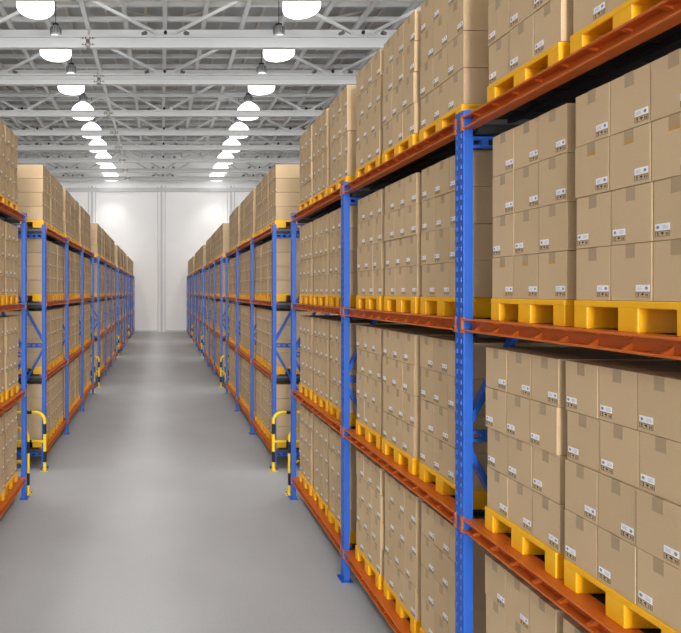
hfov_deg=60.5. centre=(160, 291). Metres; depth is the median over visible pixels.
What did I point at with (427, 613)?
cardboard box
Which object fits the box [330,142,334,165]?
cardboard box
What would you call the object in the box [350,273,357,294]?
cardboard box
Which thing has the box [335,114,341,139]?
cardboard box
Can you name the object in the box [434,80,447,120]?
cardboard box
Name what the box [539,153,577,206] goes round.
cardboard box
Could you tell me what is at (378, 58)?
cardboard box
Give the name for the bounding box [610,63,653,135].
cardboard box
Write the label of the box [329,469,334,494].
cardboard box
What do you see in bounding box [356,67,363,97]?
cardboard box
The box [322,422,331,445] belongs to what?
cardboard box
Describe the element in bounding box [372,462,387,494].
cardboard box
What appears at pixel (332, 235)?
cardboard box
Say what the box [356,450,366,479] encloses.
cardboard box
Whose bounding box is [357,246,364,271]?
cardboard box
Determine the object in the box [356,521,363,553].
cardboard box
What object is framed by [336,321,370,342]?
cardboard box
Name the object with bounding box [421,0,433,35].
cardboard box
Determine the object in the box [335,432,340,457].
cardboard box
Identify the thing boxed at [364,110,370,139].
cardboard box
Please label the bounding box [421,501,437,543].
cardboard box
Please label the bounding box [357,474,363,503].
cardboard box
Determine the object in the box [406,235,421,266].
cardboard box
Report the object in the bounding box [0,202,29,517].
rack
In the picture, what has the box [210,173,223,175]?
pendant lamp
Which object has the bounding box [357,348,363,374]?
cardboard box
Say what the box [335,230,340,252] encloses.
cardboard box
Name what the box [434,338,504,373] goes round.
cardboard box
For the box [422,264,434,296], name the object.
cardboard box
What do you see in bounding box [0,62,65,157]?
beam
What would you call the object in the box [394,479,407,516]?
cardboard box
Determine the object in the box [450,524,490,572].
cardboard box
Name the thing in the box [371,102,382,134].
cardboard box
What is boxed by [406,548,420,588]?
cardboard box
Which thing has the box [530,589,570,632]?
cardboard box
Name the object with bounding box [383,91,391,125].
cardboard box
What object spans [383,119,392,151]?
cardboard box
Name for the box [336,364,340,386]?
cardboard box
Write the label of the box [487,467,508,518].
cardboard box
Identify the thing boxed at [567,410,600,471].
cardboard box
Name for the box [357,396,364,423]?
cardboard box
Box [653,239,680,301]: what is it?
cardboard box
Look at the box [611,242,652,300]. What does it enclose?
cardboard box
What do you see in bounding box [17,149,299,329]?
wall
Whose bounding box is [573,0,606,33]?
cardboard box
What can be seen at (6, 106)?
purlin
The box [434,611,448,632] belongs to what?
cardboard box
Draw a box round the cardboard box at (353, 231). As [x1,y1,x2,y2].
[350,228,357,249]
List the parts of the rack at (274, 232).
upright post, upright post, upright post, upright post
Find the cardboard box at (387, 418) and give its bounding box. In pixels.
[383,411,392,442]
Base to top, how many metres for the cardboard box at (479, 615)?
0.333 m
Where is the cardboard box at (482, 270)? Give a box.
[450,261,491,297]
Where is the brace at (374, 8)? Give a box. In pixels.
[317,7,384,22]
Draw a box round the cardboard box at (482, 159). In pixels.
[450,150,493,191]
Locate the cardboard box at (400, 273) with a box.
[395,267,405,295]
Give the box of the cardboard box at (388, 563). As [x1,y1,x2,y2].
[384,553,394,591]
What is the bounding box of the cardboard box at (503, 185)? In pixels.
[493,171,514,217]
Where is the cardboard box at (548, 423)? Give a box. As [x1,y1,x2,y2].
[530,400,566,454]
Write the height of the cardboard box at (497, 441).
0.333 m
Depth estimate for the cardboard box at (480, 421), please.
4.91 m
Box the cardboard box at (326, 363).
[323,358,329,379]
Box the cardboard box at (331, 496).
[329,489,334,515]
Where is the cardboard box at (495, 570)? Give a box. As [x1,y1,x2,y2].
[485,554,510,610]
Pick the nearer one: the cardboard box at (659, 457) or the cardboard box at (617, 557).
the cardboard box at (659, 457)
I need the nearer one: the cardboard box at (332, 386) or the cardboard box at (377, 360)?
the cardboard box at (377, 360)
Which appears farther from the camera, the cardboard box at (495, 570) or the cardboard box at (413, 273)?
the cardboard box at (413, 273)
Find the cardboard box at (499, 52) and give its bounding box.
[489,32,509,85]
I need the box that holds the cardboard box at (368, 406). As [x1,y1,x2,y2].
[365,400,372,428]
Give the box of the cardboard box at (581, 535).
[565,509,599,578]
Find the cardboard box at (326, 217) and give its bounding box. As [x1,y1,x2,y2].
[323,214,329,234]
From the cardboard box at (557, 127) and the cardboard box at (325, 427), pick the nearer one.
the cardboard box at (557, 127)
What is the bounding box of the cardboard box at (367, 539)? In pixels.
[364,530,371,563]
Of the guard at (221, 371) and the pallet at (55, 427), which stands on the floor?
the guard at (221, 371)
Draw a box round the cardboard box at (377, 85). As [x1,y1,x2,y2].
[372,76,382,108]
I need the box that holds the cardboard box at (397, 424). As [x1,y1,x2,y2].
[392,416,402,449]
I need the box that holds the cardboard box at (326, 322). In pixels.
[323,319,361,339]
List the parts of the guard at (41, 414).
rail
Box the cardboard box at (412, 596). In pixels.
[404,576,420,619]
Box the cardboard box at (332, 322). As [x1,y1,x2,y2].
[330,320,368,341]
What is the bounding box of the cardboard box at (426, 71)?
[420,58,434,98]
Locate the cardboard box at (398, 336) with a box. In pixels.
[393,331,453,361]
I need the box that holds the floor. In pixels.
[0,332,394,632]
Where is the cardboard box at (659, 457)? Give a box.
[639,431,680,505]
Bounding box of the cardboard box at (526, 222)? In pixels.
[515,208,539,255]
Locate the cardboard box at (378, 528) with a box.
[372,514,384,548]
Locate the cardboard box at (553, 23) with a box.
[534,0,572,56]
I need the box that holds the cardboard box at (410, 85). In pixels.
[402,72,420,110]
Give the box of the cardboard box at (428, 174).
[422,164,435,201]
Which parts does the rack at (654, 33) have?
upright post, foot plate, upright post, upright post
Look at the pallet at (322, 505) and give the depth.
9.30 m
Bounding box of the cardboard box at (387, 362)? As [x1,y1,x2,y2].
[383,356,391,386]
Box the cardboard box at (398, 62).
[393,53,402,89]
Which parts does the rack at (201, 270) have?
upright post, upright post, upright post, upright post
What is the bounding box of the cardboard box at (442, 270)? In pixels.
[435,263,449,296]
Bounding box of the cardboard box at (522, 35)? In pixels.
[510,14,533,71]
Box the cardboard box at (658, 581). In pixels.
[637,547,680,632]
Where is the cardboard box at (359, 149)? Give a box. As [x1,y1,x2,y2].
[356,142,362,168]
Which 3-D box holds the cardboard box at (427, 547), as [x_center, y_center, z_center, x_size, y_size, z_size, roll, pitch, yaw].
[3.061,2.726,5.602,0.602,0.333,0.272,0,0,0]
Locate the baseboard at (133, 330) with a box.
[133,330,186,331]
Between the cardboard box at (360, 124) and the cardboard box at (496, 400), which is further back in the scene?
the cardboard box at (360, 124)
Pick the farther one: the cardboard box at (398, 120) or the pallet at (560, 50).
the cardboard box at (398, 120)
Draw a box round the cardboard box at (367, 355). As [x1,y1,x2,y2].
[364,351,371,377]
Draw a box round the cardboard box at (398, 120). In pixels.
[393,111,402,145]
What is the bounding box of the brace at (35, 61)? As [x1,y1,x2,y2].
[35,61,161,86]
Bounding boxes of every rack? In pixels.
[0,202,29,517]
[17,224,95,469]
[88,256,116,385]
[114,267,127,351]
[125,273,134,339]
[187,273,194,339]
[193,267,205,355]
[203,256,231,385]
[224,224,329,469]
[288,0,680,632]
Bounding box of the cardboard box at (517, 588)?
[506,570,534,632]
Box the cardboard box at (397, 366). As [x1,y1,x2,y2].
[392,359,402,390]
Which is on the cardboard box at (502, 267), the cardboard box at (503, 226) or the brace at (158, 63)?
the cardboard box at (503, 226)
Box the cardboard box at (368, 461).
[364,456,374,486]
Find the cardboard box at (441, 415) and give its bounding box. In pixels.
[434,404,448,443]
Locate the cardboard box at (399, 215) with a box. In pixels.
[394,208,404,238]
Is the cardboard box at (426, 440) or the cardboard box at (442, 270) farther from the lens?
the cardboard box at (426, 440)
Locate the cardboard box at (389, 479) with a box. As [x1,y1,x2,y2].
[385,472,397,505]
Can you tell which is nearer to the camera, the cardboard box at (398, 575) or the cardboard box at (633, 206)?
the cardboard box at (633, 206)
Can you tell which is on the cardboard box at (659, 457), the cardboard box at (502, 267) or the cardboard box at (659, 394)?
the cardboard box at (659, 394)
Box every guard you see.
[17,411,48,471]
[17,427,32,495]
[91,355,100,386]
[91,360,96,392]
[219,355,228,386]
[269,411,299,471]
[285,427,299,495]
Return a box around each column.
[88,186,95,300]
[157,186,165,331]
[227,186,234,222]
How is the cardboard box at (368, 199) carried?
on the cardboard box at (368, 224)
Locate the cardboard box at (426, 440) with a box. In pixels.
[420,430,433,469]
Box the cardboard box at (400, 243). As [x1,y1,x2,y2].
[396,237,405,267]
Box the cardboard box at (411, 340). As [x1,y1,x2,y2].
[404,333,454,364]
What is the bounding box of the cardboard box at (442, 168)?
[435,158,450,196]
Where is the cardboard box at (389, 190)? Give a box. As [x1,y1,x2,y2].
[385,183,393,213]
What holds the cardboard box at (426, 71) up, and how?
on the cardboard box at (427, 103)
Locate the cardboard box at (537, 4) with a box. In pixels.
[533,0,550,12]
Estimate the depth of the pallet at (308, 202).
10.21 m
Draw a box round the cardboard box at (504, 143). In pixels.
[493,128,514,176]
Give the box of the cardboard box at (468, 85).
[448,68,488,111]
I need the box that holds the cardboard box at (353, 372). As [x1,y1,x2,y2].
[350,368,356,390]
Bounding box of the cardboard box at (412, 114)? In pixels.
[403,103,420,139]
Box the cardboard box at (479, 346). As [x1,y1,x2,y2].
[448,340,528,378]
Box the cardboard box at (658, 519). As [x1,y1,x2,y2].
[636,489,680,569]
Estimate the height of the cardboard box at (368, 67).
0.333 m
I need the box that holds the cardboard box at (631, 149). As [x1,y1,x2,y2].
[610,123,654,190]
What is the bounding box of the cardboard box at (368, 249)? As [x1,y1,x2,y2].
[365,245,372,270]
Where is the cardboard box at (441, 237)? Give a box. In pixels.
[434,228,450,263]
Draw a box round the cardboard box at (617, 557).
[598,527,636,603]
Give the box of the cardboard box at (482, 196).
[451,187,492,226]
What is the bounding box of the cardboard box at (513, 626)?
[507,613,528,632]
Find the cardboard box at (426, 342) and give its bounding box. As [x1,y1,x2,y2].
[420,336,476,369]
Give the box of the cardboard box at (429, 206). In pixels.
[422,198,435,232]
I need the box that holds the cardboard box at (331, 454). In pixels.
[329,448,334,472]
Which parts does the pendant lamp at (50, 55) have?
lamp shade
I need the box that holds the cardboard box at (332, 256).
[330,253,334,273]
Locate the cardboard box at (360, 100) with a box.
[356,92,363,121]
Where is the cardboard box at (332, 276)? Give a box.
[329,274,334,294]
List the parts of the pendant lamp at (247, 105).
lamp shade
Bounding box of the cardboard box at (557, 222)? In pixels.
[539,202,576,252]
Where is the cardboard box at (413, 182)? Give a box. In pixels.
[405,172,421,206]
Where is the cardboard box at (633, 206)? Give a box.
[612,182,656,244]
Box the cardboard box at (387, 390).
[383,384,392,414]
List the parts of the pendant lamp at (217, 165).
lamp shade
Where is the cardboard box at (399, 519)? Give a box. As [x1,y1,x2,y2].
[394,508,404,545]
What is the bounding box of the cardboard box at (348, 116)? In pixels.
[341,108,356,134]
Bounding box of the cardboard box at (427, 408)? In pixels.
[421,399,433,436]
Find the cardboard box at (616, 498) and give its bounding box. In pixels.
[598,473,639,545]
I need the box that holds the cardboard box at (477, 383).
[448,375,485,415]
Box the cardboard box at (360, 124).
[357,117,363,145]
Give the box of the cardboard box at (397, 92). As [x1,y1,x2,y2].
[392,83,401,118]
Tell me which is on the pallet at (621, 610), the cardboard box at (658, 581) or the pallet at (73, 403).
the cardboard box at (658, 581)
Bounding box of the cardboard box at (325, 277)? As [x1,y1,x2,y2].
[323,275,328,294]
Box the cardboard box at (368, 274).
[365,270,372,295]
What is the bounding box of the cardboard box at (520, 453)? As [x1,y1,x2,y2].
[508,435,532,488]
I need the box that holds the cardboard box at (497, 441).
[488,427,507,475]
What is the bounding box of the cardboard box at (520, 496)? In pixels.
[509,478,533,534]
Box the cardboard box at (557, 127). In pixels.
[539,103,575,160]
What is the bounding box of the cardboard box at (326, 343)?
[323,339,329,359]
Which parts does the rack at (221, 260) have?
upright post, upright post, upright post, upright post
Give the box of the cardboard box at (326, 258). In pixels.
[323,254,329,274]
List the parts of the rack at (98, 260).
upright post, upright post, upright post, upright post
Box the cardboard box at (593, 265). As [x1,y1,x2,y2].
[576,246,611,300]
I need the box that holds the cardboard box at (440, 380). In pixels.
[433,371,447,408]
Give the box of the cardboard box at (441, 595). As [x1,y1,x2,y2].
[434,578,448,626]
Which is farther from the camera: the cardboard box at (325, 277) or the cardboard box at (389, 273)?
the cardboard box at (325, 277)
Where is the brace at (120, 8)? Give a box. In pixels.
[113,7,155,16]
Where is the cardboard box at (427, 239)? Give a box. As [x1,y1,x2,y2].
[421,231,433,264]
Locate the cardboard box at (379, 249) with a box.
[373,243,385,269]
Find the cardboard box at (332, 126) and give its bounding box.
[330,120,335,144]
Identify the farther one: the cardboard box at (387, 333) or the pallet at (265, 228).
the pallet at (265, 228)
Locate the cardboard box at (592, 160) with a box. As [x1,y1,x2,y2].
[575,137,609,197]
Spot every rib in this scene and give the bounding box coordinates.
[0,28,68,140]
[5,86,47,140]
[31,22,89,140]
[64,7,110,140]
[104,9,132,144]
[144,7,152,136]
[173,7,185,144]
[193,10,224,144]
[216,7,265,136]
[237,22,297,140]
[254,7,345,144]
[278,7,385,140]
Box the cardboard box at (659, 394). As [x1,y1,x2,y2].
[638,373,680,442]
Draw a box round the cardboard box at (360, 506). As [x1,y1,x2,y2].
[357,498,363,528]
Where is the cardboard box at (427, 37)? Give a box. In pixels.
[421,25,433,66]
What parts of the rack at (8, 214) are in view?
upright post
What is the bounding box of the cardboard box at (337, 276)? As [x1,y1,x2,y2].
[335,273,340,294]
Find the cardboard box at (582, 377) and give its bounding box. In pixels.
[566,361,680,418]
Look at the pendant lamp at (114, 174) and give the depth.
53.73 m
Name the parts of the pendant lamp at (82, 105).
lamp shade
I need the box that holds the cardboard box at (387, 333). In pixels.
[383,329,438,358]
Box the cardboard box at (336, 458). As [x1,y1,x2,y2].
[334,453,339,479]
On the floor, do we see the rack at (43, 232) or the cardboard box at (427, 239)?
the rack at (43, 232)
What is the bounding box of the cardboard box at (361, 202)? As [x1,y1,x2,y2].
[358,197,364,223]
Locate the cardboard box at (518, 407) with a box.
[507,393,531,443]
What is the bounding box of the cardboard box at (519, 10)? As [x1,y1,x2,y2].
[509,0,533,30]
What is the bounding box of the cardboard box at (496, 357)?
[486,347,580,391]
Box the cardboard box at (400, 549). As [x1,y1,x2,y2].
[395,537,405,575]
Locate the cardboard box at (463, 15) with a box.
[448,0,488,43]
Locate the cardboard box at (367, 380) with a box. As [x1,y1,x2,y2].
[364,375,372,403]
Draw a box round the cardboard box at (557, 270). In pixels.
[539,251,575,299]
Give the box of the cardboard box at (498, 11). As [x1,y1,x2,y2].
[488,0,509,46]
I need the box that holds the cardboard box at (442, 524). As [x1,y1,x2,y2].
[435,512,452,557]
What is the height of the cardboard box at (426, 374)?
0.333 m
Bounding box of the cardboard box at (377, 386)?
[372,379,382,407]
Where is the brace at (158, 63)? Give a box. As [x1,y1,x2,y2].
[48,63,161,88]
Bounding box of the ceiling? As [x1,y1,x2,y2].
[0,0,417,145]
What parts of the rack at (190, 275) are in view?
upright post, upright post, upright post, upright post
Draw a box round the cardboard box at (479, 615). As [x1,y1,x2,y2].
[449,594,485,632]
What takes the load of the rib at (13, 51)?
attached to the wall
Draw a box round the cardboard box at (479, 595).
[448,558,485,608]
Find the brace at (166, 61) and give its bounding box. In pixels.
[166,61,278,86]
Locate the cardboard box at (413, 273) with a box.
[406,266,421,296]
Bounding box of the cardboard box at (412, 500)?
[405,488,423,527]
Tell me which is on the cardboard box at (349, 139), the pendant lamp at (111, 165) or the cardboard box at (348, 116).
the cardboard box at (348, 116)
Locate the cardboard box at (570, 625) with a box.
[563,618,589,632]
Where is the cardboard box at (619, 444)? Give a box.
[600,420,638,487]
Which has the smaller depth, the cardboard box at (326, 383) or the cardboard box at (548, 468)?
the cardboard box at (548, 468)
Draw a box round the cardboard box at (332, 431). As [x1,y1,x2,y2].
[329,428,336,451]
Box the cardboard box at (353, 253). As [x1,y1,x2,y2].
[350,250,357,272]
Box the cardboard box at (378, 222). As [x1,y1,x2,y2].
[373,216,385,243]
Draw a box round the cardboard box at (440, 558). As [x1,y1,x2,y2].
[434,545,448,590]
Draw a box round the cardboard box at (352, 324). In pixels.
[350,322,387,345]
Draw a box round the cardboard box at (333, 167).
[330,162,335,185]
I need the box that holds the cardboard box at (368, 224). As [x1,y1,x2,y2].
[365,219,372,245]
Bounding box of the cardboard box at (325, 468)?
[323,462,328,485]
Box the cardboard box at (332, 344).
[330,341,334,362]
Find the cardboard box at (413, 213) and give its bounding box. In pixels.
[405,204,421,236]
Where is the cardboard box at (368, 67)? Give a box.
[364,58,371,90]
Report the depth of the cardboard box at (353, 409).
7.99 m
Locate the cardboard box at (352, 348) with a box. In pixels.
[350,346,356,367]
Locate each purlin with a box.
[0,1,423,6]
[0,17,407,21]
[0,54,371,57]
[0,90,341,93]
[0,98,334,100]
[0,105,329,107]
[0,117,316,119]
[3,64,365,67]
[4,123,312,125]
[17,137,299,139]
[17,150,299,150]
[22,143,299,143]
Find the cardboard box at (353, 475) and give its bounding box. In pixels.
[340,458,356,485]
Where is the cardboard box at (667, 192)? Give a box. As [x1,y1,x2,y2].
[654,176,680,240]
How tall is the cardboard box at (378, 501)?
0.333 m
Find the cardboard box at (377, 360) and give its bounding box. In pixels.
[372,353,382,381]
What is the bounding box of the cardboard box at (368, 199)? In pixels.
[365,193,373,220]
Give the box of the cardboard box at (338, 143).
[335,136,341,161]
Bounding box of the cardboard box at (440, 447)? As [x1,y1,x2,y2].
[434,437,448,478]
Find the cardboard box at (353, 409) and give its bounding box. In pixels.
[350,391,356,412]
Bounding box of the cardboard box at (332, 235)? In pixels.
[330,232,334,253]
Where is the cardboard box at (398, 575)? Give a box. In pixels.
[394,564,404,604]
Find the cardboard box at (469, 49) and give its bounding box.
[448,31,488,78]
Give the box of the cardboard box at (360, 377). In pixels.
[357,372,363,398]
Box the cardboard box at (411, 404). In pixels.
[403,392,421,426]
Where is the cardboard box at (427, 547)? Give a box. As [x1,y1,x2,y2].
[421,533,434,576]
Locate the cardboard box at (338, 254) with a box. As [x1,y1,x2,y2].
[335,252,340,273]
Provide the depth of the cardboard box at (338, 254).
8.40 m
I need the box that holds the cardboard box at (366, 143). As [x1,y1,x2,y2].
[363,136,370,164]
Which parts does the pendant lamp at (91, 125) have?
lamp shade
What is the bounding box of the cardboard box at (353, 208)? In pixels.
[350,205,357,227]
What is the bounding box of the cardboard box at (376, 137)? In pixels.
[371,129,382,159]
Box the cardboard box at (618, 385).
[599,366,680,429]
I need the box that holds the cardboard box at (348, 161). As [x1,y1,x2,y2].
[341,153,355,178]
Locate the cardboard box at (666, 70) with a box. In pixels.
[651,49,680,120]
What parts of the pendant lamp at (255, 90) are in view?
lamp shade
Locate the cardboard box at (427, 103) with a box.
[421,90,433,128]
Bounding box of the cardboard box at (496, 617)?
[486,594,506,632]
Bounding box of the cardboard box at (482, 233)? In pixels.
[449,224,492,261]
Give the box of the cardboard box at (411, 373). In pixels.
[403,362,420,395]
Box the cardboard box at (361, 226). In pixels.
[358,222,364,247]
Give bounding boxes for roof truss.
[0,0,424,0]
[0,1,420,49]
[0,30,395,85]
[0,70,359,116]
[0,94,334,135]
[0,115,299,149]
[9,128,307,162]
[17,141,297,172]
[17,151,299,180]
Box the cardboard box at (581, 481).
[565,459,599,524]
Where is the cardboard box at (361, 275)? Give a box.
[358,271,364,295]
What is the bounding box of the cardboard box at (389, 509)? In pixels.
[385,499,393,533]
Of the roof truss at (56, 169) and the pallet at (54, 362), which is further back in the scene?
the roof truss at (56, 169)
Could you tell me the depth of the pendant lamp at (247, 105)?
34.55 m
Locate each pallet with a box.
[0,194,4,203]
[0,295,4,304]
[0,391,3,402]
[0,489,4,500]
[4,383,18,399]
[5,198,17,210]
[5,294,17,303]
[5,471,17,495]
[17,220,49,228]
[17,431,49,446]
[18,294,49,300]
[18,362,50,373]
[32,225,57,233]
[32,294,56,300]
[49,422,57,436]
[50,358,56,368]
[57,293,63,299]
[57,354,62,363]
[57,415,62,426]
[70,293,74,298]
[70,400,74,410]
[255,293,260,299]
[255,414,261,427]
[256,354,262,363]
[261,225,267,232]
[261,294,267,300]
[261,422,269,436]
[262,358,267,368]
[268,220,299,228]
[268,294,298,300]
[268,362,299,373]
[269,431,298,447]
[299,198,311,210]
[299,294,312,303]
[299,383,313,399]
[299,471,313,495]
[312,188,328,203]
[313,295,328,305]
[313,391,329,410]
[313,489,328,516]
[328,509,355,543]
[329,176,354,193]
[329,295,356,307]
[329,402,356,425]
[355,155,381,178]
[355,545,383,589]
[356,295,383,309]
[356,420,382,448]
[382,134,418,162]
[382,438,420,474]
[384,296,420,313]
[384,580,420,632]
[419,104,483,141]
[419,462,486,509]
[420,297,491,317]
[485,506,564,578]
[487,42,569,101]
[491,298,573,325]
[564,558,678,632]
[570,0,662,53]
[574,300,680,336]
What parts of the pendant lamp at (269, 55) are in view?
lamp shade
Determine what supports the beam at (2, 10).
attached to the wall
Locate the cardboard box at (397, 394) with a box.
[393,388,402,420]
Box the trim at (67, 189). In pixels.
[63,188,255,191]
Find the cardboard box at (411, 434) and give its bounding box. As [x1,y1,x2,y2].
[403,421,420,457]
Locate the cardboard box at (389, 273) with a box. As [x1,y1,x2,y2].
[385,268,394,295]
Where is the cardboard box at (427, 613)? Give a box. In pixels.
[421,596,433,632]
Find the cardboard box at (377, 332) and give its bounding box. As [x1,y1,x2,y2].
[372,327,425,354]
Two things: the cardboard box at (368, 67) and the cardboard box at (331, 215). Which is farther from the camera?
the cardboard box at (331, 215)
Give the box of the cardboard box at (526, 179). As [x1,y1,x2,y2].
[514,162,539,212]
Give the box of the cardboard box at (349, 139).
[342,131,356,156]
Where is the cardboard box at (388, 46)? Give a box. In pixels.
[384,35,392,69]
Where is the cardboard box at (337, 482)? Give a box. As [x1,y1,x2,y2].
[335,475,339,499]
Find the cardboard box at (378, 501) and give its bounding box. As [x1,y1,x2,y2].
[372,488,384,521]
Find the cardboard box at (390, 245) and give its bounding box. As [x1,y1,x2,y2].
[386,240,395,268]
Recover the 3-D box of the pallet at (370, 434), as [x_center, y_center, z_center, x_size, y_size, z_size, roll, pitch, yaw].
[3.341,1.897,7.200,1.200,0.182,0.822,0,0,0]
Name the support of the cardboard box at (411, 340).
on the cardboard box at (411, 373)
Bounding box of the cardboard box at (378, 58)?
[372,49,383,82]
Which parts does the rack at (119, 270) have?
upright post, upright post, upright post, upright post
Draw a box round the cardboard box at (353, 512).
[340,502,356,530]
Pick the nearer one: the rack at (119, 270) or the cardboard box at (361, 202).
the cardboard box at (361, 202)
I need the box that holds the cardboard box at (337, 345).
[335,342,340,364]
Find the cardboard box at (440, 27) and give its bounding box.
[433,10,447,55]
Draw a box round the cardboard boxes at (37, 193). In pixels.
[0,108,680,505]
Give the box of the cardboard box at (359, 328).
[356,325,403,349]
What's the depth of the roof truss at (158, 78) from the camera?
28.67 m
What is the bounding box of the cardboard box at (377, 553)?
[372,539,384,574]
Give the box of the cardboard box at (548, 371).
[532,355,644,406]
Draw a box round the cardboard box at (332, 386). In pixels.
[330,382,335,405]
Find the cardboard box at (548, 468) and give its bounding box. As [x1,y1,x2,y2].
[533,446,566,503]
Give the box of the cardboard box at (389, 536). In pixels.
[385,526,394,562]
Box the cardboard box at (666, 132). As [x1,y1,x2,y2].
[652,112,680,180]
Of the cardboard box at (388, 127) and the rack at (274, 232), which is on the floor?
the rack at (274, 232)
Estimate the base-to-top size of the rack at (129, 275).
5.790 m
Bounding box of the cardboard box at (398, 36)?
[393,23,403,60]
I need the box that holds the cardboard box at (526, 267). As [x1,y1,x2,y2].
[514,254,538,298]
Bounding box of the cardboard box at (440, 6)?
[434,0,448,22]
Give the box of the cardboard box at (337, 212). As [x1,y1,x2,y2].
[335,208,340,230]
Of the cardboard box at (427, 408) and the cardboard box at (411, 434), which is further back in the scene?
the cardboard box at (411, 434)
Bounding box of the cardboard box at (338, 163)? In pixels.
[336,158,340,181]
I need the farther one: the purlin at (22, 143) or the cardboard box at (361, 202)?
the purlin at (22, 143)
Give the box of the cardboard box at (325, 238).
[322,234,329,254]
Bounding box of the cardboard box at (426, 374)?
[421,367,433,402]
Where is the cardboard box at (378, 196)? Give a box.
[373,189,384,217]
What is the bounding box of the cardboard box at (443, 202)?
[436,193,450,229]
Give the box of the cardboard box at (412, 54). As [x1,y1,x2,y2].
[403,41,420,80]
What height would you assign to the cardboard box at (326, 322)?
0.333 m
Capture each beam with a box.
[0,2,85,157]
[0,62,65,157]
[0,101,46,156]
[44,18,78,99]
[78,1,124,157]
[121,1,143,157]
[162,1,166,155]
[181,1,209,157]
[201,1,251,157]
[240,1,335,157]
[248,14,286,92]
[259,1,378,157]
[279,1,420,156]
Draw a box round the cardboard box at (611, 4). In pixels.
[607,0,627,12]
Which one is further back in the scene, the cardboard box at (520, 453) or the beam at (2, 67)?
the beam at (2, 67)
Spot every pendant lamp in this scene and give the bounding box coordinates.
[16,1,53,18]
[40,1,71,61]
[58,50,84,94]
[72,93,93,120]
[81,97,100,138]
[89,137,106,152]
[95,127,111,164]
[100,163,114,173]
[104,173,117,175]
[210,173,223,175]
[213,140,227,173]
[217,127,233,164]
[222,117,240,152]
[229,117,248,138]
[237,93,259,120]
[248,50,274,94]
[263,1,294,61]
[282,1,320,18]
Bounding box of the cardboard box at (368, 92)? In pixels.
[364,84,371,115]
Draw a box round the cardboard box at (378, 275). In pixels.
[373,269,384,295]
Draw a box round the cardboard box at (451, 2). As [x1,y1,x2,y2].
[449,0,455,7]
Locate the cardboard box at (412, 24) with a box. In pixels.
[404,10,420,50]
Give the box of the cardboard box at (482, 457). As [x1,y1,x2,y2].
[448,445,488,489]
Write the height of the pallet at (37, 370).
0.182 m
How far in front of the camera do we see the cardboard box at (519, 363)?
4.13 m
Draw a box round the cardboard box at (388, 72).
[383,63,392,97]
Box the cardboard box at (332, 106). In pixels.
[330,99,334,123]
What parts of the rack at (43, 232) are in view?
upright post, upright post, upright post, upright post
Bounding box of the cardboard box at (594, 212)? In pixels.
[577,191,615,248]
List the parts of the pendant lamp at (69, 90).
lamp shade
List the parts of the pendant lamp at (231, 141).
lamp shade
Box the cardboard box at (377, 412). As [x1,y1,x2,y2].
[373,405,383,434]
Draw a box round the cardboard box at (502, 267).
[492,256,513,298]
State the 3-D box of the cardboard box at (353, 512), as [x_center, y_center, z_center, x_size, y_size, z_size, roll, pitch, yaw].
[3.050,3.396,8.158,0.602,0.333,0.272,0,0,0]
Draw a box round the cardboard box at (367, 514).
[364,505,371,537]
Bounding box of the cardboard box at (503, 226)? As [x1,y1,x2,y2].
[493,213,514,257]
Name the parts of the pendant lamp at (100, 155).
lamp shade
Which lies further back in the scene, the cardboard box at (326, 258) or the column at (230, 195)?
the column at (230, 195)
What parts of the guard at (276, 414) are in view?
rail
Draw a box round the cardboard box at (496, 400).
[486,387,507,433]
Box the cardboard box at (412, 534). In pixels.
[405,518,421,557]
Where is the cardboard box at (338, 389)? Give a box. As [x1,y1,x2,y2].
[336,385,340,408]
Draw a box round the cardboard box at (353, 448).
[350,442,359,463]
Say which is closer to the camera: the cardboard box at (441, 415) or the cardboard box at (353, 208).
the cardboard box at (441, 415)
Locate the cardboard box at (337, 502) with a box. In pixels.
[335,496,339,521]
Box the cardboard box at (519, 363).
[507,351,610,398]
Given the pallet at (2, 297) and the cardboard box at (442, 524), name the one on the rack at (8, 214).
the pallet at (2, 297)
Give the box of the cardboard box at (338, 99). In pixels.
[335,93,340,118]
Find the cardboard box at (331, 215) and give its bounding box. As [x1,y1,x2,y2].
[329,211,334,232]
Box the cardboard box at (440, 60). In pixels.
[433,45,447,88]
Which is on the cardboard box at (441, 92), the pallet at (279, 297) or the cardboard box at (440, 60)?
the cardboard box at (440, 60)
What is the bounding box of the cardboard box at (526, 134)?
[515,117,540,169]
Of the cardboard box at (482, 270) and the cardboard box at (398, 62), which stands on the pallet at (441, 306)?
the cardboard box at (482, 270)
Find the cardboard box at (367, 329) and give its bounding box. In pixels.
[364,326,411,352]
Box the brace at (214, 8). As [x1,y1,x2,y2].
[180,7,220,16]
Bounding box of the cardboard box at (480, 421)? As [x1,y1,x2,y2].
[449,410,487,452]
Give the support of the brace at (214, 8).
attached to the purlin at (4, 3)
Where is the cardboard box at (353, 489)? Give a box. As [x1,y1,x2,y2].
[340,481,356,508]
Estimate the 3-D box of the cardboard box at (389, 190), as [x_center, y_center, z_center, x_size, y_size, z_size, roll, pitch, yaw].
[3.049,-1.116,6.502,0.602,0.333,0.272,0,0,0]
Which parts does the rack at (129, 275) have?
upright post, upright post, upright post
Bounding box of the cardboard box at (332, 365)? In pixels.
[330,361,335,383]
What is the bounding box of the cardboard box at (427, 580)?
[421,564,433,609]
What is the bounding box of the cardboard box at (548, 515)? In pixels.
[533,491,565,552]
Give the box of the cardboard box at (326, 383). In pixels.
[323,378,329,399]
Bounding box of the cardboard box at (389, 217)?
[384,211,395,240]
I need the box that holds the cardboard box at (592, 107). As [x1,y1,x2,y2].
[576,82,610,147]
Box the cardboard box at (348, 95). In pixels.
[341,85,356,112]
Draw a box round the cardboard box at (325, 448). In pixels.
[323,442,328,465]
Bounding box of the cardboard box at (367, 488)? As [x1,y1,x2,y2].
[364,480,371,512]
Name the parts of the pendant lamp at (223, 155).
lamp shade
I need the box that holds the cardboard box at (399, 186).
[394,178,404,210]
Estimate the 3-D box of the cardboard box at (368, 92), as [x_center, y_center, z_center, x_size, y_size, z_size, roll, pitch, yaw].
[3.056,-2.551,7.212,0.602,0.333,0.272,0,0,0]

